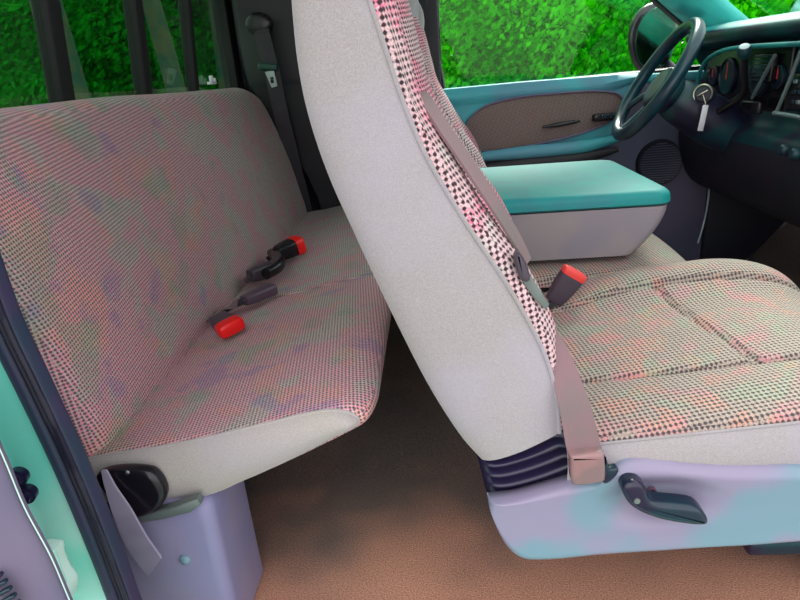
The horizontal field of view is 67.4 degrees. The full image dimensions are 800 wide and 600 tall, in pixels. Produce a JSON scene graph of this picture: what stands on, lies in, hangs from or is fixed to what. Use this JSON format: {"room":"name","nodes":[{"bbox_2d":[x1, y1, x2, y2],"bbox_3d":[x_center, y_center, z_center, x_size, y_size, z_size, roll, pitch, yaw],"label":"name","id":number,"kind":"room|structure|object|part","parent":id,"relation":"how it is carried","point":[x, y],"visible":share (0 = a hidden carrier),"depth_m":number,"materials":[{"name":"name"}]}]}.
{"room":"vehicle interior","nodes":[
{"label":"vehicle interior","id":0,"kind":"room"},
{"bbox_2d":[211,0,243,88],"bbox_3d":[-0.612,-0.312,1.305,0.120,1.310,1.780,-3,21,4],"label":"wall","id":1,"kind":"structure","parent":0,"point":[213,3],"depth_m":1.98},
{"bbox_2d":[0,441,72,599],"bbox_3d":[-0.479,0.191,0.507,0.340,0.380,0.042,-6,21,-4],"label":"door","id":2,"kind":"structure","parent":1,"relation":"in","point":[29,567],"depth_m":0.53,"materials":[{"name":"purple paint"}]},
{"bbox_2d":[0,362,105,599],"bbox_3d":[-0.482,0.203,0.600,0.297,0.633,0.062,-3,21,4],"label":"trim","id":3,"kind":"structure","parent":1,"relation":"attached to","point":[40,487],"depth_m":0.61,"materials":[{"name":"green paint"}]},
{"bbox_2d":[0,252,141,599],"bbox_3d":[-0.341,0.184,0.621,0.071,0.633,0.030,-3,21,4],"label":"door seal","id":4,"kind":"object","parent":1,"relation":"attached to","point":[21,359],"depth_m":0.60,"materials":[{"name":"rubber"}]},
{"bbox_2d":[31,0,240,102],"bbox_3d":[-0.603,-0.608,1.199,0.074,0.475,1.625,-3,21,4],"label":"window","id":5,"kind":"structure","parent":1,"relation":"in","point":[47,14],"depth_m":1.35,"materials":[{"name":"black"}]},
{"bbox_2d":[230,0,441,210],"bbox_3d":[-0.208,-0.654,2.108,0.720,1.240,0.060,-3,21,4],"label":"wall","id":6,"kind":"structure","parent":0,"point":[311,198],"depth_m":2.06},
{"bbox_2d":[245,12,311,211],"bbox_3d":[-0.399,-0.593,1.985,0.130,0.657,0.070,-3,21,4],"label":"belt","id":7,"kind":"object","parent":6,"relation":"attached to","point":[259,24],"visible":0.91,"depth_m":1.93,"materials":[{"name":"black fabric"}]},
{"bbox_3d":[-0.419,-0.739,1.903,0.063,0.028,0.020,-3,21,4],"label":"latch plate","id":8,"kind":"part","parent":7,"relation":"part of","materials":[{"name":"teal"}]},
{"bbox_2d":[232,0,340,209],"bbox_3d":[-0.290,-0.601,2.040,0.440,1.200,0.108,-3,21,4],"label":"trim","id":9,"kind":"structure","parent":6,"relation":"attached to","point":[316,176],"depth_m":1.98,"materials":[{"name":"plastic"}]},
{"bbox_2d":[418,0,440,84],"bbox_3d":[0.086,-0.942,1.929,0.070,0.560,0.050,-3,21,4],"label":"trim","id":10,"kind":"structure","parent":6,"relation":"attached to","point":[431,27],"depth_m":1.93,"materials":[{"name":"black plastic"}]},
{"bbox_2d":[426,0,706,260],"bbox_3d":[0.646,-0.681,1.948,1.154,1.216,0.132,-3,21,4],"label":"door","id":11,"kind":"structure","parent":6,"relation":"in","point":[570,119],"depth_m":1.98,"materials":[{"name":"plastic"}]},
{"bbox_3d":[0.460,-0.611,1.998,0.641,0.227,0.067,-3,21,4],"label":"panel","id":12,"kind":"part","parent":11,"relation":"part of","materials":[{"name":"teal plastic"}]},
{"bbox_3d":[0.474,-0.499,1.983,0.485,0.060,0.044,-3,21,4],"label":"armrest","id":13,"kind":"part","parent":11,"relation":"part of","materials":[{"name":"teal plastic"}]},
{"bbox_3d":[0.527,-0.576,1.964,0.123,0.017,0.014,-3,21,4],"label":"pull handle","id":14,"kind":"part","parent":11,"relation":"part of","materials":[{"name":"black plastic"}]},
{"bbox_3d":[0.664,-0.596,1.952,0.075,0.024,0.030,-3,21,4],"label":"switch panel","id":15,"kind":"part","parent":11,"relation":"part of","materials":[{"name":"black plastic"}]},
{"bbox_2d":[627,3,677,70],"bbox_3d":[0.987,-0.897,2.113,0.152,0.303,0.358,-20,25,-35],"label":"mirror","id":16,"kind":"object","parent":11,"relation":"attached to","point":[649,27],"visible":0.55,"depth_m":2.15,"materials":[{"name":"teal plastic"}]},
{"bbox_3d":[1.021,-0.797,2.110,0.048,0.113,0.278,-10,21,-14],"label":"mounting arm","id":17,"kind":"part","parent":16,"relation":"part of"},
{"bbox_2d":[635,139,682,184],"bbox_3d":[0.873,-0.461,2.018,0.156,0.156,0.014,-3,21,4],"label":"speaker grille","id":18,"kind":"object","parent":11,"relation":"attached to","point":[659,161],"depth_m":2.01,"materials":[{"name":"plastic"}]},
{"bbox_3d":[0.632,-0.706,1.958,0.981,0.038,0.035,-3,21,4],"label":"sill rail","id":19,"kind":"part","parent":11,"relation":"part of","materials":[{"name":"teal plastic"}]},
{"bbox_2d":[658,0,748,26],"bbox_3d":[0.775,-0.984,1.780,0.804,0.540,0.122,-5,21,-2],"label":"door frame","id":20,"kind":"structure","parent":6,"relation":"attached to","point":[713,12],"depth_m":1.80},
{"bbox_2d":[244,223,799,599],"bbox_3d":[0.420,0.036,1.371,2.200,0.440,1.730,-3,21,4],"label":"floor","id":21,"kind":"structure","parent":0,"point":[395,506],"depth_m":1.02,"materials":[{"name":"carpet"}]},
{"bbox_2d":[0,88,391,599],"bbox_3d":[-0.278,-0.114,1.402,0.558,0.734,1.468,-3,21,4],"label":"seat","id":22,"kind":"object","parent":21,"relation":"on","point":[127,222],"visible":0.74,"depth_m":0.90,"materials":[{"name":"grey fabric"}]},
{"bbox_2d":[101,469,161,575],"bbox_3d":[-0.338,0.288,0.761,0.055,0.163,0.011,2,22,18],"label":"strap","id":23,"kind":"object","parent":22,"relation":"hanging from","point":[136,540],"visible":1,"depth_m":0.76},
{"bbox_3d":[-0.467,-0.230,1.388,0.195,0.479,1.430,-3,21,4],"label":"backrest","id":24,"kind":"part","parent":22,"relation":"part of","materials":[{"name":"fabric"}]},
{"bbox_2d":[206,298,237,321],"bbox_3d":[-0.349,0.025,1.155,0.071,0.044,0.048,-3,21,4],"label":"belt webbing","id":25,"kind":"object","parent":22,"relation":"on","point":[232,305],"visible":0.68,"depth_m":1.15,"materials":[{"name":"grey fabric"}]},
{"bbox_3d":[-0.254,0.209,0.771,0.412,0.131,0.014,-3,21,4],"label":"panel","id":26,"kind":"part","parent":22,"relation":"part of","materials":[{"name":"white fabric"}]},
{"bbox_2d":[208,310,244,338],"bbox_3d":[-0.340,0.038,1.124,0.050,0.056,0.188,-16,24,-28],"label":"belt","id":27,"kind":"object","parent":22,"relation":"on","point":[225,324],"visible":0.98,"depth_m":1.05,"materials":[{"name":"red plastic"}]},
{"bbox_2d":[89,205,391,467],"bbox_3d":[-0.210,-0.054,1.442,0.434,0.149,1.430,-3,21,4],"label":"seat cushion","id":28,"kind":"object","parent":22,"relation":"on","point":[311,353],"depth_m":0.91,"materials":[{"name":"fabric"}]},
{"bbox_2d":[213,283,277,313],"bbox_3d":[-0.306,0.006,1.200,0.133,0.048,0.057,-16,24,-28],"label":"belt","id":29,"kind":"object","parent":22,"relation":"on","point":[262,292],"visible":0.89,"depth_m":1.19,"materials":[{"name":"grey plastic"}]},
{"bbox_2d":[244,261,272,282],"bbox_3d":[-0.325,-0.060,1.362,0.065,0.048,0.069,-23,27,-40],"label":"belt","id":30,"kind":"object","parent":22,"relation":"on","point":[254,274],"visible":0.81,"depth_m":1.33,"materials":[{"name":"grey"}]},
{"bbox_2d":[262,248,285,279],"bbox_3d":[-0.291,-0.095,1.400,0.054,0.037,0.223,-7,21,-7],"label":"buckle sleeve","id":31,"kind":"object","parent":22,"relation":"on","point":[278,258],"visible":0.97,"depth_m":1.32,"materials":[{"name":"black plastic"}]},
{"bbox_2d":[266,235,305,260],"bbox_3d":[-0.288,-0.127,1.504,0.076,0.068,0.104,-17,24,-29],"label":"belt","id":32,"kind":"object","parent":22,"relation":"on","point":[292,246],"visible":0.81,"depth_m":1.46,"materials":[{"name":"black plastic"}]},
{"bbox_2d":[408,0,486,167],"bbox_3d":[0.342,-0.486,1.750,0.726,1.094,0.538,-3,21,4],"label":"seat","id":33,"kind":"object","parent":21,"relation":"on","point":[460,127],"visible":0.03,"depth_m":1.56,"materials":[{"name":"beige fabric"}]},
{"bbox_3d":[0.015,-0.801,1.659,0.100,0.081,0.493,-3,21,4],"label":"backrest crown","id":34,"kind":"part","parent":33,"relation":"part of","materials":[{"name":"grey fabric"}]},
{"bbox_2d":[291,0,799,559],"bbox_3d":[0.315,-0.131,0.821,0.804,1.094,0.538,-3,21,4],"label":"seat","id":35,"kind":"object","parent":21,"relation":"on","point":[689,371],"visible":0.97,"depth_m":0.69,"materials":[{"name":"grey fabric"}]},
{"bbox_2d":[420,90,617,484],"bbox_3d":[0.138,-0.008,0.659,0.218,0.433,0.077,7,24,28],"label":"belt","id":36,"kind":"object","parent":35,"relation":"attached to","point":[587,461],"visible":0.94,"depth_m":0.66,"materials":[{"name":"pink fabric"}]},
{"bbox_3d":[0.141,-0.020,0.640,0.037,0.067,0.005,-3,21,4],"label":"latch plate","id":37,"kind":"part","parent":36,"relation":"part of","materials":[{"name":"green metal"}]},
{"bbox_2d":[546,264,586,309],"bbox_3d":[0.281,-0.003,1.037,0.078,0.122,0.026,-2,21,8],"label":"seat belt buckle","id":38,"kind":"object","parent":35,"relation":"on","point":[568,280],"visible":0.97,"depth_m":1.02,"materials":[{"name":"grey plastic"}]},
{"bbox_3d":[0.300,0.226,0.687,0.098,0.063,0.028,-3,21,4],"label":"recliner lever","id":39,"kind":"part","parent":35,"relation":"part of","materials":[{"name":"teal plastic"}]},
{"bbox_2d":[542,258,799,441],"bbox_3d":[0.446,0.067,0.907,0.485,0.136,0.485,-3,21,4],"label":"seat cushion","id":40,"kind":"object","parent":35,"relation":"on","point":[702,350],"depth_m":0.84,"materials":[{"name":"fabric"}]},
{"bbox_2d":[527,234,685,292],"bbox_3d":[0.403,0.025,1.421,0.420,0.359,0.470,-3,21,4],"label":"seat","id":41,"kind":"object","parent":21,"relation":"on","point":[653,251],"visible":0.11,"depth_m":1.19,"materials":[{"name":"beige fabric"}]},
{"bbox_2d":[480,160,669,260],"bbox_3d":[0.338,-0.211,1.344,0.384,0.137,0.424,-3,21,4],"label":"console","id":42,"kind":"object","parent":41,"relation":"on","point":[591,208],"visible":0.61,"depth_m":1.16,"materials":[{"name":"teal plastic"}]},
{"bbox_3d":[0.333,-0.260,1.326,0.382,0.033,0.424,-3,21,4],"label":"console lid","id":43,"kind":"part","parent":42,"relation":"part of","materials":[{"name":"teal plastic"}]},
{"bbox_2d":[679,11,799,227],"bbox_3d":[1.075,-0.333,1.234,0.434,0.549,1.520,-3,21,4],"label":"dashboard","id":44,"kind":"object","parent":21,"relation":"on","point":[759,167],"visible":0.96,"depth_m":1.52,"materials":[{"name":"black plastic"}]},
{"bbox_2d":[659,80,745,152],"bbox_3d":[0.845,-0.511,1.675,0.242,0.206,0.144,-3,21,4],"label":"column","id":45,"kind":"structure","parent":44,"relation":"attached to","point":[684,114],"depth_m":1.62,"materials":[{"name":"black plastic"}]},
{"bbox_2d":[611,17,705,140],"bbox_3d":[0.707,-0.606,1.662,0.212,0.309,0.360,-3,21,4],"label":"steering wheel","id":46,"kind":"object","parent":45,"relation":"attached to","point":[668,85],"visible":1,"depth_m":1.62,"materials":[{"name":"plastic"}]},
{"bbox_2d":[697,90,708,130],"bbox_3d":[0.805,-0.507,1.605,0.033,0.105,0.030,-3,21,4],"label":"key","id":47,"kind":"object","parent":45,"relation":"hanging from","point":[705,107],"visible":1,"depth_m":1.60,"materials":[{"name":"silver metal"}]},
{"bbox_2d":[716,43,751,113],"bbox_3d":[0.853,-0.553,1.523,0.057,0.180,0.170,0,21,11],"label":"gear selector","id":48,"kind":"object","parent":45,"relation":"attached to","point":[744,50],"visible":1,"depth_m":1.49,"materials":[{"name":"black plastic"}]},
{"bbox_3d":[0.825,-0.594,1.438,0.033,0.036,0.033,-3,21,4],"label":"knob","id":49,"kind":"part","parent":48,"relation":"part of","materials":[{"name":"grey plastic"}]},
{"bbox_2d":[697,188,709,242],"bbox_3d":[0.996,-0.291,1.961,0.010,0.206,0.061,15,28,41],"label":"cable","id":50,"kind":"object","parent":44,"relation":"hanging from","point":[708,195],"visible":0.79,"depth_m":1.97,"materials":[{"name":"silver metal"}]},
{"bbox_2d":[695,41,799,83],"bbox_3d":[0.879,-0.597,1.530,0.012,0.102,0.574,-3,21,4],"label":"hood","id":51,"kind":"object","parent":44,"relation":"attached to","point":[789,43],"depth_m":1.45,"materials":[{"name":"plastic"}]},
{"bbox_2d":[749,52,779,82],"bbox_3d":[0.915,-0.584,1.510,0.026,0.070,0.090,-3,21,4],"label":"gauge","id":52,"kind":"object","parent":44,"relation":"attached to","point":[760,73],"depth_m":1.49,"materials":[{"name":"black plastic"}]},
{"bbox_3d":[0.875,-0.343,1.370,0.016,0.027,0.026,-3,21,4],"label":"knob","id":53,"kind":"part","parent":44,"relation":"part of","materials":[{"name":"black plastic"}]},
{"bbox_3d":[0.875,-0.409,1.335,0.010,0.014,0.162,-3,21,4],"label":"trim rail","id":54,"kind":"part","parent":44,"relation":"part of","materials":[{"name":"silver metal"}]},
{"bbox_2d":[776,0,799,10],"bbox_3d":[0.826,-0.769,1.068,0.663,0.464,1.620,-3,21,4],"label":"window","id":55,"kind":"structure","parent":44,"relation":"attached to","point":[793,4],"depth_m":1.72,"materials":[{"name":"clear glass"}]},
{"bbox_3d":[0.873,-0.324,1.329,0.016,0.026,0.026,-3,21,4],"label":"knob","id":56,"kind":"part","parent":44,"relation":"part of","materials":[{"name":"black plastic"}]},
{"bbox_2d":[699,188,784,259],"bbox_3d":[1.226,-0.399,2.037,0.360,0.620,0.040,-3,21,4],"label":"trim","id":57,"kind":"structure","parent":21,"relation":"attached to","point":[733,229],"depth_m":2.08,"materials":[{"name":"black plastic"}]},
{"label":"outside","id":58,"kind":"structure","parent":0,"visible":0},
{"bbox_3d":[1.034,-5.883,19.136,120.000,0.240,120.000,-3,21,4],"label":"ground","id":59,"kind":"structure","parent":58,"visible":0},
{"bbox_2d":[0,0,90,99],"bbox_3d":[-2.985,-3.490,3.626,4.596,7.374,3.423,-15,23,-26],"label":"tree","id":60,"kind":"object","parent":59,"relation":"on","point":[81,91],"visible":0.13,"depth_m":4.35,"materials":[{"name":"green plant"}]},
{"bbox_2d":[0,0,96,106],"bbox_3d":[-5.068,-2.972,7.151,3.805,4.505,2.117,-3,21,4],"label":"bush","id":61,"kind":"object","parent":59,"relation":"on","point":[21,10],"visible":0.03,"depth_m":6.44,"materials":[{"name":"green plant"}]},
{"bbox_2d":[0,0,161,107],"bbox_3d":[-4.196,-2.130,7.048,3.541,3.534,1.964,-3,21,4],"label":"bush","id":62,"kind":"object","parent":59,"relation":"on","point":[23,35],"visible":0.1,"depth_m":6.32,"materials":[{"name":"green plant"}]},
{"bbox_2d":[0,1,183,93],"bbox_3d":[-3.813,-3.111,7.393,3.469,4.523,2.171,-3,21,4],"label":"bush","id":63,"kind":"object","parent":59,"relation":"on","point":[3,1],"visible":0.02,"depth_m":6.63,"materials":[{"name":"green plant"}]},
{"bbox_2d":[0,0,218,107],"bbox_3d":[-2.994,-2.715,6.834,3.634,3.729,2.136,-3,21,4],"label":"bush","id":64,"kind":"object","parent":59,"relation":"on","point":[174,12],"visible":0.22,"depth_m":6.23,"materials":[{"name":"green plant"}]},
{"bbox_2d":[69,0,217,97],"bbox_3d":[-2.229,-2.731,6.927,3.249,4.203,2.179,0,21,11],"label":"bush","id":65,"kind":"object","parent":59,"relation":"on","point":[166,7],"visible":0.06,"depth_m":6.30,"materials":[{"name":"green plant"}]},
{"bbox_2d":[142,0,186,92],"bbox_3d":[-1.544,-4.067,4.168,3.689,7.861,3.721,-9,21,-12],"label":"tree","id":66,"kind":"object","parent":59,"relation":"on","point":[168,62],"visible":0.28,"depth_m":4.83,"materials":[{"name":"green plant"}]},
{"bbox_2d":[120,0,217,92],"bbox_3d":[-2.742,-3.283,7.375,3.660,4.458,2.218,-3,21,4],"label":"bush","id":67,"kind":"object","parent":59,"relation":"on","point":[154,75],"visible":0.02,"depth_m":6.66,"materials":[{"name":"green plant"}]},
{"bbox_2d":[191,0,224,88],"bbox_3d":[-2.117,-4.485,5.427,5.617,7.824,2.705,-13,22,-21],"label":"tree","id":68,"kind":"object","parent":59,"relation":"on","point":[221,83],"visible":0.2,"depth_m":5.96,"materials":[{"name":"green plant"}]},
{"bbox_2d":[439,0,622,87],"bbox_3d":[0.528,-2.753,6.990,4.029,3.711,2.181,-3,21,4],"label":"bush","id":69,"kind":"object","parent":59,"relation":"on","point":[449,6],"visible":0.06,"depth_m":6.21,"materials":[{"name":"green plant"}]},
{"bbox_2d":[439,0,683,87],"bbox_3d":[0.920,-2.502,6.279,4.049,3.462,2.287,-3,21,4],"label":"bush","id":70,"kind":"object","parent":59,"relation":"on","point":[514,51],"visible":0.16,"depth_m":5.84,"materials":[{"name":"green plant"}]},
{"bbox_2d":[440,0,783,83],"bbox_3d":[1.718,-3.174,6.601,4.750,3.847,2.475,-3,21,4],"label":"bush","id":71,"kind":"object","parent":59,"relation":"on","point":[464,2],"visible":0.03,"depth_m":6.20,"materials":[{"name":"green plant"}]},
{"bbox_2d":[459,0,799,80],"bbox_3d":[2.367,-2.590,6.162,4.562,3.822,2.464,-3,21,4],"label":"bush","id":72,"kind":"object","parent":59,"relation":"on","point":[769,6],"visible":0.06,"depth_m":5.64,"materials":[{"name":"green plant"}]},
{"bbox_2d":[582,0,792,73],"bbox_3d":[4.267,-3.356,7.151,5.612,3.869,2.826,-3,21,4],"label":"bush","id":73,"kind":"object","parent":59,"relation":"on","point":[732,0],"visible":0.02,"depth_m":6.48,"materials":[{"name":"green plant"}]},
{"bbox_2d":[680,0,790,45],"bbox_3d":[4.724,-4.016,6.894,5.246,3.941,3.159,-4,21,2],"label":"bush","id":74,"kind":"object","parent":59,"relation":"on","point":[740,0],"visible":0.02,"depth_m":6.21,"materials":[{"name":"green plant"}]}
]}

